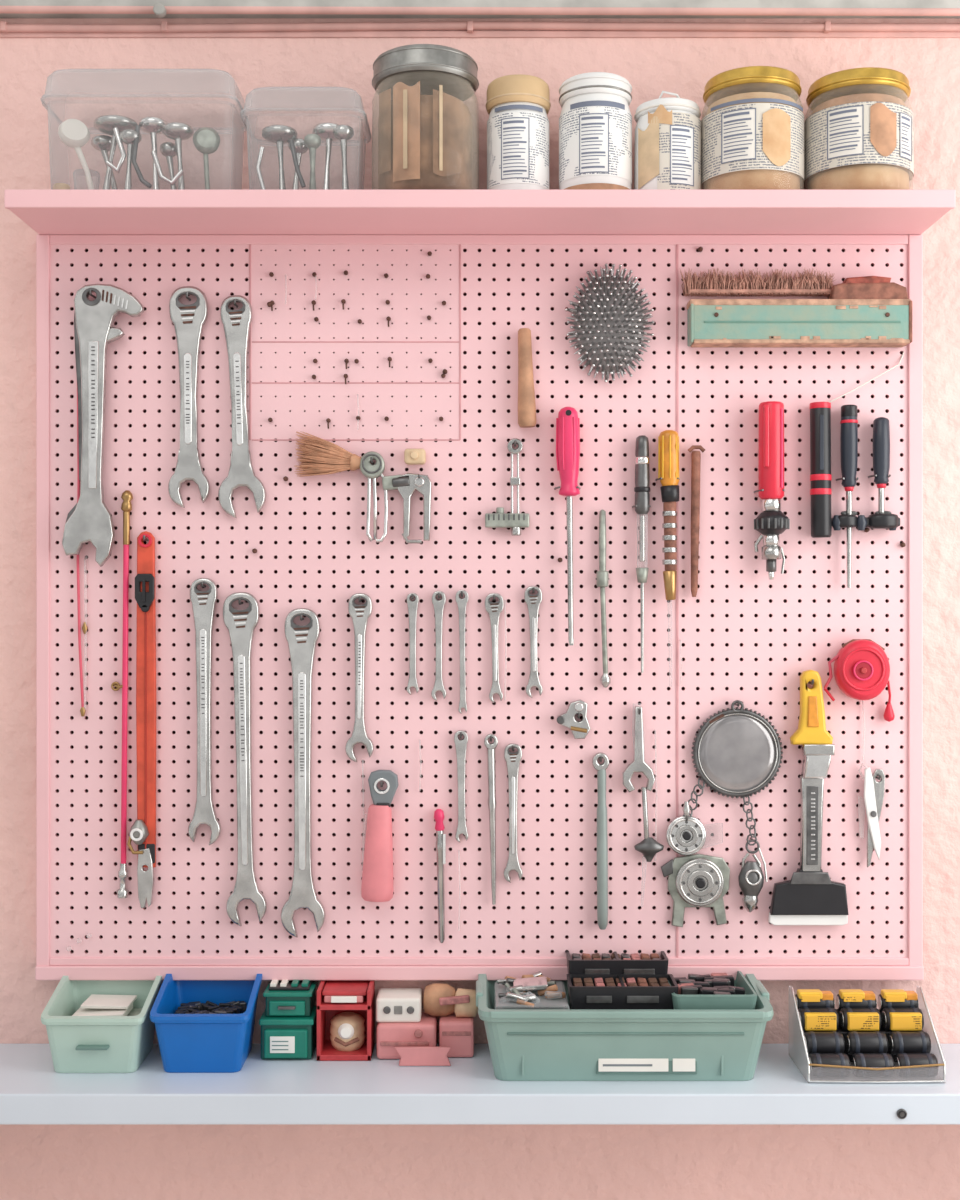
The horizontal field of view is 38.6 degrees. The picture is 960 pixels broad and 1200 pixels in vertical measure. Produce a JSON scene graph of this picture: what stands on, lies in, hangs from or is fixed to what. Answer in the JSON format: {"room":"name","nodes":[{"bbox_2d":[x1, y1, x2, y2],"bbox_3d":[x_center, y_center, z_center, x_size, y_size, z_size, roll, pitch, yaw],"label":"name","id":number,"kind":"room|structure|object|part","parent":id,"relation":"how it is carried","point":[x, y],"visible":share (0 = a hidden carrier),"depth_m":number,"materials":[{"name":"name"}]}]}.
{"room":"workshop","nodes":[
{"label":"workshop","id":0,"kind":"room"},
{"bbox_2d":[0,18,959,1199],"bbox_3d":[0.035,0.006,2.467,6.300,2.987,0.075,0,0,0],"label":"wall","id":1,"kind":"structure","parent":0,"point":[38,1161],"depth_m":2.43,"materials":[{"name":"pink paint"}]},
{"bbox_2d":[35,235,923,979],"bbox_3d":[-0.001,0.012,2.393,1.549,1.302,0.074,0,0,0],"label":"pegboard","id":2,"kind":"object","parent":1,"relation":"attached to","point":[386,345],"depth_m":2.40,"materials":[{"name":"pink paint"}]},
{"bbox_2d":[76,392,87,715],"bbox_3d":[-0.694,-0.099,2.397,0.020,0.604,0.017,0,0,0],"label":"pull cord","id":3,"kind":"object","parent":2,"relation":"hanging from","point":[84,627],"visible":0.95,"depth_m":2.39,"materials":[{"name":"red plastic"}]},
{"bbox_2d":[62,284,143,566],"bbox_3d":[-0.654,-0.302,2.380,0.142,0.489,0.032,0,0,0],"label":"wrench","id":4,"kind":"object","parent":2,"relation":"hanging from","point":[90,519],"visible":1,"depth_m":2.37,"materials":[{"name":"metal"}]},
{"bbox_2d":[111,490,132,897],"bbox_3d":[-0.624,0.164,2.392,0.039,0.709,0.026,0,0,0],"label":"rod","id":5,"kind":"object","parent":2,"relation":"hanging from","point":[127,496],"visible":1,"depth_m":2.38,"materials":[{"name":"pink metal"}]},
{"bbox_2d":[127,531,155,907],"bbox_3d":[-0.588,0.208,2.378,0.048,0.655,0.037,0,0,0],"label":"clamp","id":6,"kind":"object","parent":2,"relation":"hanging from","point":[142,832],"visible":1,"depth_m":2.38,"materials":[{"name":"red plastic"}]},
{"bbox_2d":[168,286,209,507],"bbox_3d":[-0.507,-0.353,2.388,0.072,0.386,0.018,0,0,0],"label":"wrench","id":7,"kind":"object","parent":2,"relation":"hanging from","point":[188,321],"visible":1,"depth_m":2.38,"materials":[{"name":"metal"}]},
{"bbox_2d":[188,578,220,844],"bbox_3d":[-0.480,0.194,2.388,0.056,0.465,0.018,0,0,0],"label":"wrench","id":8,"kind":"object","parent":2,"relation":"hanging from","point":[203,603],"visible":1,"depth_m":2.38,"materials":[{"name":"metal"}]},
{"bbox_2d":[218,295,265,517],"bbox_3d":[-0.414,-0.336,2.388,0.082,0.388,0.018,0,0,0],"label":"wrench","id":9,"kind":"object","parent":2,"relation":"hanging from","point":[236,323],"visible":1,"depth_m":2.38,"materials":[{"name":"metal"}]},
{"bbox_2d":[223,592,266,925],"bbox_3d":[-0.409,0.277,2.388,0.076,0.582,0.018,0,0,0],"label":"wrench","id":10,"kind":"object","parent":2,"relation":"hanging from","point":[241,625],"visible":1,"depth_m":2.38,"materials":[{"name":"metal"}]},
{"bbox_2d":[281,608,324,937],"bbox_3d":[-0.308,0.301,2.388,0.077,0.573,0.018,0,0,0],"label":"wrench","id":11,"kind":"object","parent":2,"relation":"hanging from","point":[302,640],"visible":1,"depth_m":2.38,"materials":[{"name":"metal"}]},
{"bbox_2d":[294,431,360,476],"bbox_3d":[-0.261,-0.254,2.385,0.123,0.081,0.031,0,0,0],"label":"brush","id":12,"kind":"object","parent":2,"relation":"hanging from","point":[320,456],"visible":1,"depth_m":2.38,"materials":[{"name":"brown plant"}]},
{"bbox_2d":[345,593,373,761],"bbox_3d":[-0.210,0.135,2.388,0.049,0.294,0.018,0,0,0],"label":"wrench","id":13,"kind":"object","parent":2,"relation":"hanging from","point":[360,614],"visible":1,"depth_m":2.38,"materials":[{"name":"metal"}]},
{"bbox_2d":[361,769,397,901],"bbox_3d":[-0.174,0.408,2.377,0.064,0.226,0.042,0,0,0],"label":"ratchet","id":14,"kind":"object","parent":2,"relation":"hanging from","point":[377,874],"visible":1,"depth_m":2.36,"materials":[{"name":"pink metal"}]},
{"bbox_2d":[360,451,431,543],"bbox_3d":[-0.147,-0.178,2.384,0.125,0.160,0.024,0,0,0],"label":"clamp","id":15,"kind":"object","parent":2,"relation":"attached to","point":[406,484],"visible":1,"depth_m":2.38,"materials":[{"name":"metal"}]},
{"bbox_2d":[407,593,418,694],"bbox_3d":[-0.117,0.076,2.391,0.021,0.178,0.010,0,0,0],"label":"wrench","id":16,"kind":"object","parent":2,"relation":"hanging from","point":[412,605],"visible":1,"depth_m":2.39,"materials":[{"name":"metal"}]},
{"bbox_3d":[-0.113,-0.249,2.383,0.037,0.026,0.032,0,0,0],"label":"wooden knob","id":17,"kind":"part","parent":2,"relation":"part of","materials":[{"name":"beige wood"}]},
{"bbox_2d":[431,591,445,700],"bbox_3d":[-0.072,0.080,2.391,0.026,0.192,0.010,0,0,0],"label":"wrench","id":18,"kind":"object","parent":2,"relation":"hanging from","point":[438,605],"visible":1,"depth_m":2.39,"materials":[{"name":"metal"}]},
{"bbox_2d":[434,809,445,942],"bbox_3d":[-0.070,0.480,2.392,0.021,0.233,0.027,0,0,0],"label":"screwdriver","id":19,"kind":"object","parent":2,"relation":"hanging from","point":[439,816],"visible":1,"depth_m":2.38,"materials":[{"name":"plastic"}]},
{"bbox_2d":[454,730,467,841],"bbox_3d":[-0.033,0.325,2.391,0.025,0.195,0.010,0,0,0],"label":"wrench","id":20,"kind":"object","parent":2,"relation":"hanging from","point":[460,745],"visible":1,"depth_m":2.39,"materials":[{"name":"metal"}]},
{"bbox_2d":[455,590,468,713],"bbox_3d":[-0.031,0.090,2.391,0.023,0.216,0.010,0,0,0],"label":"wrench","id":21,"kind":"object","parent":2,"relation":"hanging from","point":[461,603],"visible":1,"depth_m":2.39,"materials":[{"name":"metal"}]},
{"bbox_2d":[484,734,497,904],"bbox_3d":[0.019,0.382,2.389,0.024,0.298,0.015,0,0,0],"label":"tool","id":22,"kind":"object","parent":2,"relation":"hanging from","point":[490,747],"visible":1,"depth_m":2.38,"materials":[{"name":"metal"}]},
{"bbox_2d":[485,593,503,702],"bbox_3d":[0.025,0.084,2.390,0.033,0.192,0.013,0,0,0],"label":"wrench","id":23,"kind":"object","parent":2,"relation":"hanging from","point":[494,610],"visible":1,"depth_m":2.39,"materials":[{"name":"metal"}]},
{"bbox_2d":[485,438,528,535],"bbox_3d":[0.047,-0.197,2.385,0.077,0.170,0.019,0,0,0],"label":"gauge","id":24,"kind":"object","parent":2,"relation":"attached to","point":[515,521],"visible":1,"depth_m":2.38,"materials":[{"name":"metal"}]},
{"bbox_2d":[504,743,522,882],"bbox_3d":[0.058,0.372,2.390,0.033,0.243,0.013,0,0,0],"label":"wrench","id":25,"kind":"object","parent":2,"relation":"hanging from","point":[512,759],"visible":1,"depth_m":2.39,"materials":[{"name":"metal"}]},
{"bbox_3d":[0.083,-0.386,2.384,0.032,0.170,0.035,0,0,25],"label":"wooden handle","id":26,"kind":"part","parent":2,"relation":"part of","materials":[{"name":"brown wood"}]},
{"bbox_2d":[524,586,542,697],"bbox_3d":[0.093,0.073,2.390,0.032,0.195,0.013,0,0,0],"label":"wrench","id":27,"kind":"object","parent":2,"relation":"hanging from","point":[533,602],"visible":1,"depth_m":2.39,"materials":[{"name":"metal"}]},
{"bbox_2d":[554,407,579,644],"bbox_3d":[0.152,-0.128,2.380,0.045,0.413,0.047,0,0,0],"label":"screwdriver","id":28,"kind":"object","parent":2,"relation":"hanging from","point":[567,422],"visible":1,"depth_m":2.37,"materials":[{"name":"plastic"}]},
{"bbox_2d":[557,699,590,738],"bbox_3d":[0.163,0.207,2.385,0.060,0.068,0.023,0,0,0],"label":"bracket","id":29,"kind":"object","parent":2,"relation":"attached to","point":[580,729],"visible":1,"depth_m":2.38,"materials":[{"name":"metal"}]},
{"bbox_3d":[0.210,0.419,2.386,0.030,0.307,0.020,0,0,0],"label":"ratchet handle","id":30,"kind":"part","parent":2,"relation":"part of","materials":[{"name":"silver metal"}]},
{"bbox_2d":[596,510,610,687],"bbox_3d":[0.214,-0.003,2.390,0.023,0.310,0.025,0,0,-43],"label":"file","id":31,"kind":"object","parent":2,"relation":"hanging from","point":[602,578],"visible":1,"depth_m":2.38,"materials":[{"name":"metal"}]},
{"bbox_2d":[565,263,653,382],"bbox_3d":[0.225,-0.481,2.372,0.155,0.207,0.054,0,0,0],"label":"brush","id":32,"kind":"object","parent":2,"relation":"attached to","point":[609,323],"visible":1,"depth_m":2.37,"materials":[{"name":"metal"}]},
{"bbox_2d":[632,435,650,672],"bbox_3d":[0.282,-0.080,2.385,0.032,0.411,0.037,0,0,0],"label":"screwdriver","id":33,"kind":"object","parent":2,"relation":"hanging from","point":[642,506],"visible":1,"depth_m":2.37,"materials":[{"name":"metal"}]},
{"bbox_2d":[623,703,663,900],"bbox_3d":[0.284,0.357,2.385,0.072,0.354,0.027,0,0,0],"label":"wrench","id":34,"kind":"object","parent":2,"relation":"hanging from","point":[649,846],"visible":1,"depth_m":2.38,"materials":[{"name":"metal"}]},
{"bbox_2d":[655,430,679,647],"bbox_3d":[0.327,-0.072,2.381,0.041,0.445,0.045,0,0,0],"label":"screwdriver","id":35,"kind":"object","parent":2,"relation":"hanging from","point":[668,440],"visible":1,"depth_m":2.37,"materials":[{"name":"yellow plastic"}]},
{"bbox_3d":[0.375,0.460,2.382,0.121,0.220,0.030,0,0,0],"label":"gear dials","id":36,"kind":"part","parent":2,"relation":"part of","materials":[{"name":"silver metal"}]},
{"bbox_2d":[688,445,704,596],"bbox_3d":[0.378,-0.137,2.389,0.026,0.264,0.026,0,0,38],"label":"wooden dowel","id":37,"kind":"object","parent":2,"relation":"attached to","point":[696,455],"visible":1,"depth_m":2.38,"materials":[{"name":"brown wood"}]},
{"bbox_2d":[683,700,782,845],"bbox_3d":[0.439,0.300,2.387,0.177,0.253,0.015,0,0,0],"label":"mirror","id":38,"kind":"object","parent":2,"relation":"hanging from","point":[737,752],"visible":1,"depth_m":2.38,"materials":[{"name":"metal"}]},
{"bbox_2d":[738,837,767,911],"bbox_3d":[0.473,0.479,2.384,0.040,0.128,0.041,0,0,41],"label":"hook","id":39,"kind":"object","parent":2,"relation":"hanging from","point":[751,877],"visible":1,"depth_m":2.38,"materials":[{"name":"metal"}]},
{"bbox_2d":[754,401,789,579],"bbox_3d":[0.505,-0.188,2.373,0.061,0.306,0.060,0,0,0],"label":"screwdriver","id":40,"kind":"object","parent":2,"relation":"attached to","point":[771,522],"visible":1,"depth_m":2.35,"materials":[{"name":"red plastic"}]},
{"bbox_2d":[680,267,911,346],"bbox_3d":[0.544,-0.509,2.376,0.397,0.136,0.045,0,0,0],"label":"brush","id":41,"kind":"object","parent":2,"relation":"attached to","point":[865,311],"visible":1,"depth_m":2.36,"materials":[{"name":"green wood"}]},
{"bbox_2d":[768,670,848,924],"bbox_3d":[0.571,0.343,2.376,0.136,0.444,0.033,0,0,0],"label":"scraper","id":42,"kind":"object","parent":2,"relation":"hanging from","point":[810,897],"visible":0.99,"depth_m":2.37,"materials":[{"name":"yellow plastic"}]},
{"bbox_2d":[809,402,831,537],"bbox_3d":[0.589,-0.225,2.380,0.037,0.233,0.043,0,0,-37],"label":"tube","id":43,"kind":"object","parent":2,"relation":"attached to","point":[820,412],"visible":1,"depth_m":2.36,"materials":[{"name":"black plastic"}]},
{"bbox_2d":[824,639,894,721],"bbox_3d":[0.660,0.140,2.370,0.124,0.144,0.055,0,0,0],"label":"tape","id":44,"kind":"object","parent":2,"relation":"attached to","point":[861,666],"visible":1,"depth_m":2.35,"materials":[{"name":"red plastic"}]},
{"bbox_2d":[832,405,899,587],"bbox_3d":[0.669,-0.179,2.383,0.121,0.317,0.041,0,0,0],"label":"screwdriver","id":45,"kind":"object","parent":2,"relation":"attached to","point":[882,519],"visible":1,"depth_m":2.37,"materials":[{"name":"plastic"}]},
{"bbox_2d":[858,765,884,866],"bbox_3d":[0.682,0.374,2.385,0.046,0.182,0.018,0,0,5],"label":"scissors","id":46,"kind":"object","parent":2,"relation":"hanging from","point":[874,791],"visible":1,"depth_m":2.38,"materials":[{"name":"metal"}]},
{"bbox_2d":[4,190,955,234],"bbox_3d":[0.000,-0.653,2.329,1.547,0.030,0.201,0,0,0],"label":"display shelf","id":47,"kind":"object","parent":1,"relation":"attached to","point":[47,212],"visible":0.94,"depth_m":2.25,"materials":[{"name":"pink paint"}]},
{"bbox_2d":[40,69,249,189],"bbox_3d":[-0.565,-0.775,2.335,0.329,0.216,0.161,0,0,0],"label":"storage container","id":48,"kind":"object","parent":47,"relation":"on","point":[73,133],"visible":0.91,"depth_m":2.30,"materials":[{"name":"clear plastic"}]},
{"bbox_2d":[240,87,371,189],"bbox_3d":[-0.294,-0.761,2.335,0.210,0.187,0.161,0,0,0],"label":"storage container","id":49,"kind":"object","parent":47,"relation":"on","point":[328,132],"visible":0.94,"depth_m":2.30,"materials":[{"name":"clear plastic"}]},
{"bbox_2d":[372,44,478,189],"bbox_3d":[-0.093,-0.790,2.330,0.182,0.246,0.182,0,0,0],"label":"glass jar","id":50,"kind":"object","parent":47,"relation":"on","point":[425,126],"visible":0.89,"depth_m":2.26,"materials":[{"name":"beige"}]},
{"bbox_2d":[486,74,550,189],"bbox_3d":[0.065,-0.778,2.330,0.110,0.222,0.110,0,0,25],"label":"bottle","id":51,"kind":"object","parent":47,"relation":"on","point":[518,106],"visible":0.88,"depth_m":2.28,"materials":[{"name":"white plastic"}]},
{"bbox_2d":[559,72,631,189],"bbox_3d":[0.196,-0.772,2.330,0.124,0.210,0.125,0,0,0],"label":"jar","id":52,"kind":"object","parent":47,"relation":"on","point":[595,119],"visible":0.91,"depth_m":2.28,"materials":[{"name":"white plastic"}]},
{"bbox_2d":[634,91,700,189],"bbox_3d":[0.319,-0.760,2.329,0.113,0.185,0.114,0,0,0],"label":"jar","id":53,"kind":"object","parent":47,"relation":"on","point":[667,152],"visible":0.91,"depth_m":2.28,"materials":[{"name":"white plastic"}]},
{"bbox_2d":[701,66,803,189],"bbox_3d":[0.462,-0.774,2.329,0.174,0.213,0.174,0,0,0],"label":"jar","id":54,"kind":"object","parent":47,"relation":"on","point":[752,127],"visible":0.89,"depth_m":2.26,"materials":[{"name":"clear glass"}]},
{"bbox_2d":[804,67,913,189],"bbox_3d":[0.642,-0.772,2.329,0.180,0.210,0.181,0,0,0],"label":"jar","id":55,"kind":"object","parent":47,"relation":"on","point":[859,129],"visible":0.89,"depth_m":2.26,"materials":[{"name":"clear glass"}]},
{"bbox_2d":[0,0,959,17],"bbox_3d":[0.000,-1.067,2.403,2.590,0.106,0.054,0,0,0],"label":"trim","id":56,"kind":"structure","parent":1,"relation":"attached to","point":[8,8],"depth_m":2.39,"materials":[{"name":"pink paint"}]},
{"bbox_2d":[0,1044,959,1123],"bbox_3d":[0.000,0.809,2.301,2.590,0.049,0.256,0,0,0],"label":"shelf","id":57,"kind":"object","parent":1,"relation":"attached to","point":[264,1091],"visible":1,"depth_m":2.18,"materials":[{"name":"white paint"}]},
{"bbox_2d":[41,976,161,1072],"bbox_3d":[-0.640,0.716,2.336,0.173,0.137,0.165,0,0,0],"label":"bin","id":58,"kind":"object","parent":57,"relation":"on","point":[93,1026],"visible":0.93,"depth_m":2.27,"materials":[{"name":"green plastic"}]},
{"bbox_2d":[150,974,262,1072],"bbox_3d":[-0.463,0.714,2.338,0.168,0.140,0.161,0,0,0],"label":"bin","id":59,"kind":"object","parent":57,"relation":"on","point":[202,1026],"visible":1,"depth_m":2.27,"materials":[{"name":"blue plastic"}]},
{"bbox_2d":[259,980,316,1058],"bbox_3d":[-0.330,0.723,2.373,0.093,0.123,0.088,0,0,0],"label":"organizer","id":60,"kind":"object","parent":57,"relation":"on","point":[288,1021],"visible":0.99,"depth_m":2.34,"materials":[{"name":"green plastic"}]},
{"bbox_2d":[317,980,374,1060],"bbox_3d":[-0.232,0.725,2.376,0.093,0.119,0.084,0,0,0],"label":"display box","id":61,"kind":"object","parent":57,"relation":"on","point":[345,1008],"visible":0.94,"depth_m":2.35,"materials":[{"name":"paint"}]},
{"bbox_2d":[376,988,436,1058],"bbox_3d":[-0.127,0.733,2.375,0.103,0.102,0.086,0,0,0],"label":"box","id":62,"kind":"object","parent":57,"relation":"on","point":[401,1020],"visible":0.95,"depth_m":2.35,"materials":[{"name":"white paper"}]},
{"bbox_2d":[395,1046,450,1065],"bbox_3d":[-0.096,0.768,2.319,0.094,0.032,0.023,0,0,0],"label":"flap","id":63,"kind":"object","parent":57,"relation":"on","point":[410,1055],"visible":1,"depth_m":2.31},
{"bbox_2d":[423,983,477,1056],"bbox_3d":[-0.051,0.726,2.380,0.096,0.117,0.068,0,0,0],"label":"block stack","id":64,"kind":"object","parent":57,"relation":"on","point":[457,1010],"visible":0.91,"depth_m":2.36,"materials":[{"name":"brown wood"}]},
{"bbox_2d":[476,950,773,1080],"bbox_3d":[0.238,0.699,2.315,0.490,0.170,0.212,0,0,0],"label":"storage bin","id":65,"kind":"object","parent":57,"relation":"on","point":[613,1018],"visible":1,"depth_m":2.23,"materials":[{"name":"green plastic"}]},
{"bbox_2d":[788,986,945,1082],"bbox_3d":[0.644,0.723,2.294,0.224,0.123,0.142,0,0,0],"label":"rack","id":66,"kind":"object","parent":57,"relation":"on","point":[823,1039],"visible":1,"depth_m":2.28,"materials":[{"name":"white plastic"}]},
{"bbox_2d":[0,21,959,37],"bbox_3d":[0.000,-1.009,2.423,2.555,0.026,0.018,0,0,0],"label":"conduit pipe","id":67,"kind":"object","parent":1,"relation":"attached to","point":[827,29],"visible":1,"depth_m":2.42,"materials":[{"name":"pink metal"}]}
]}

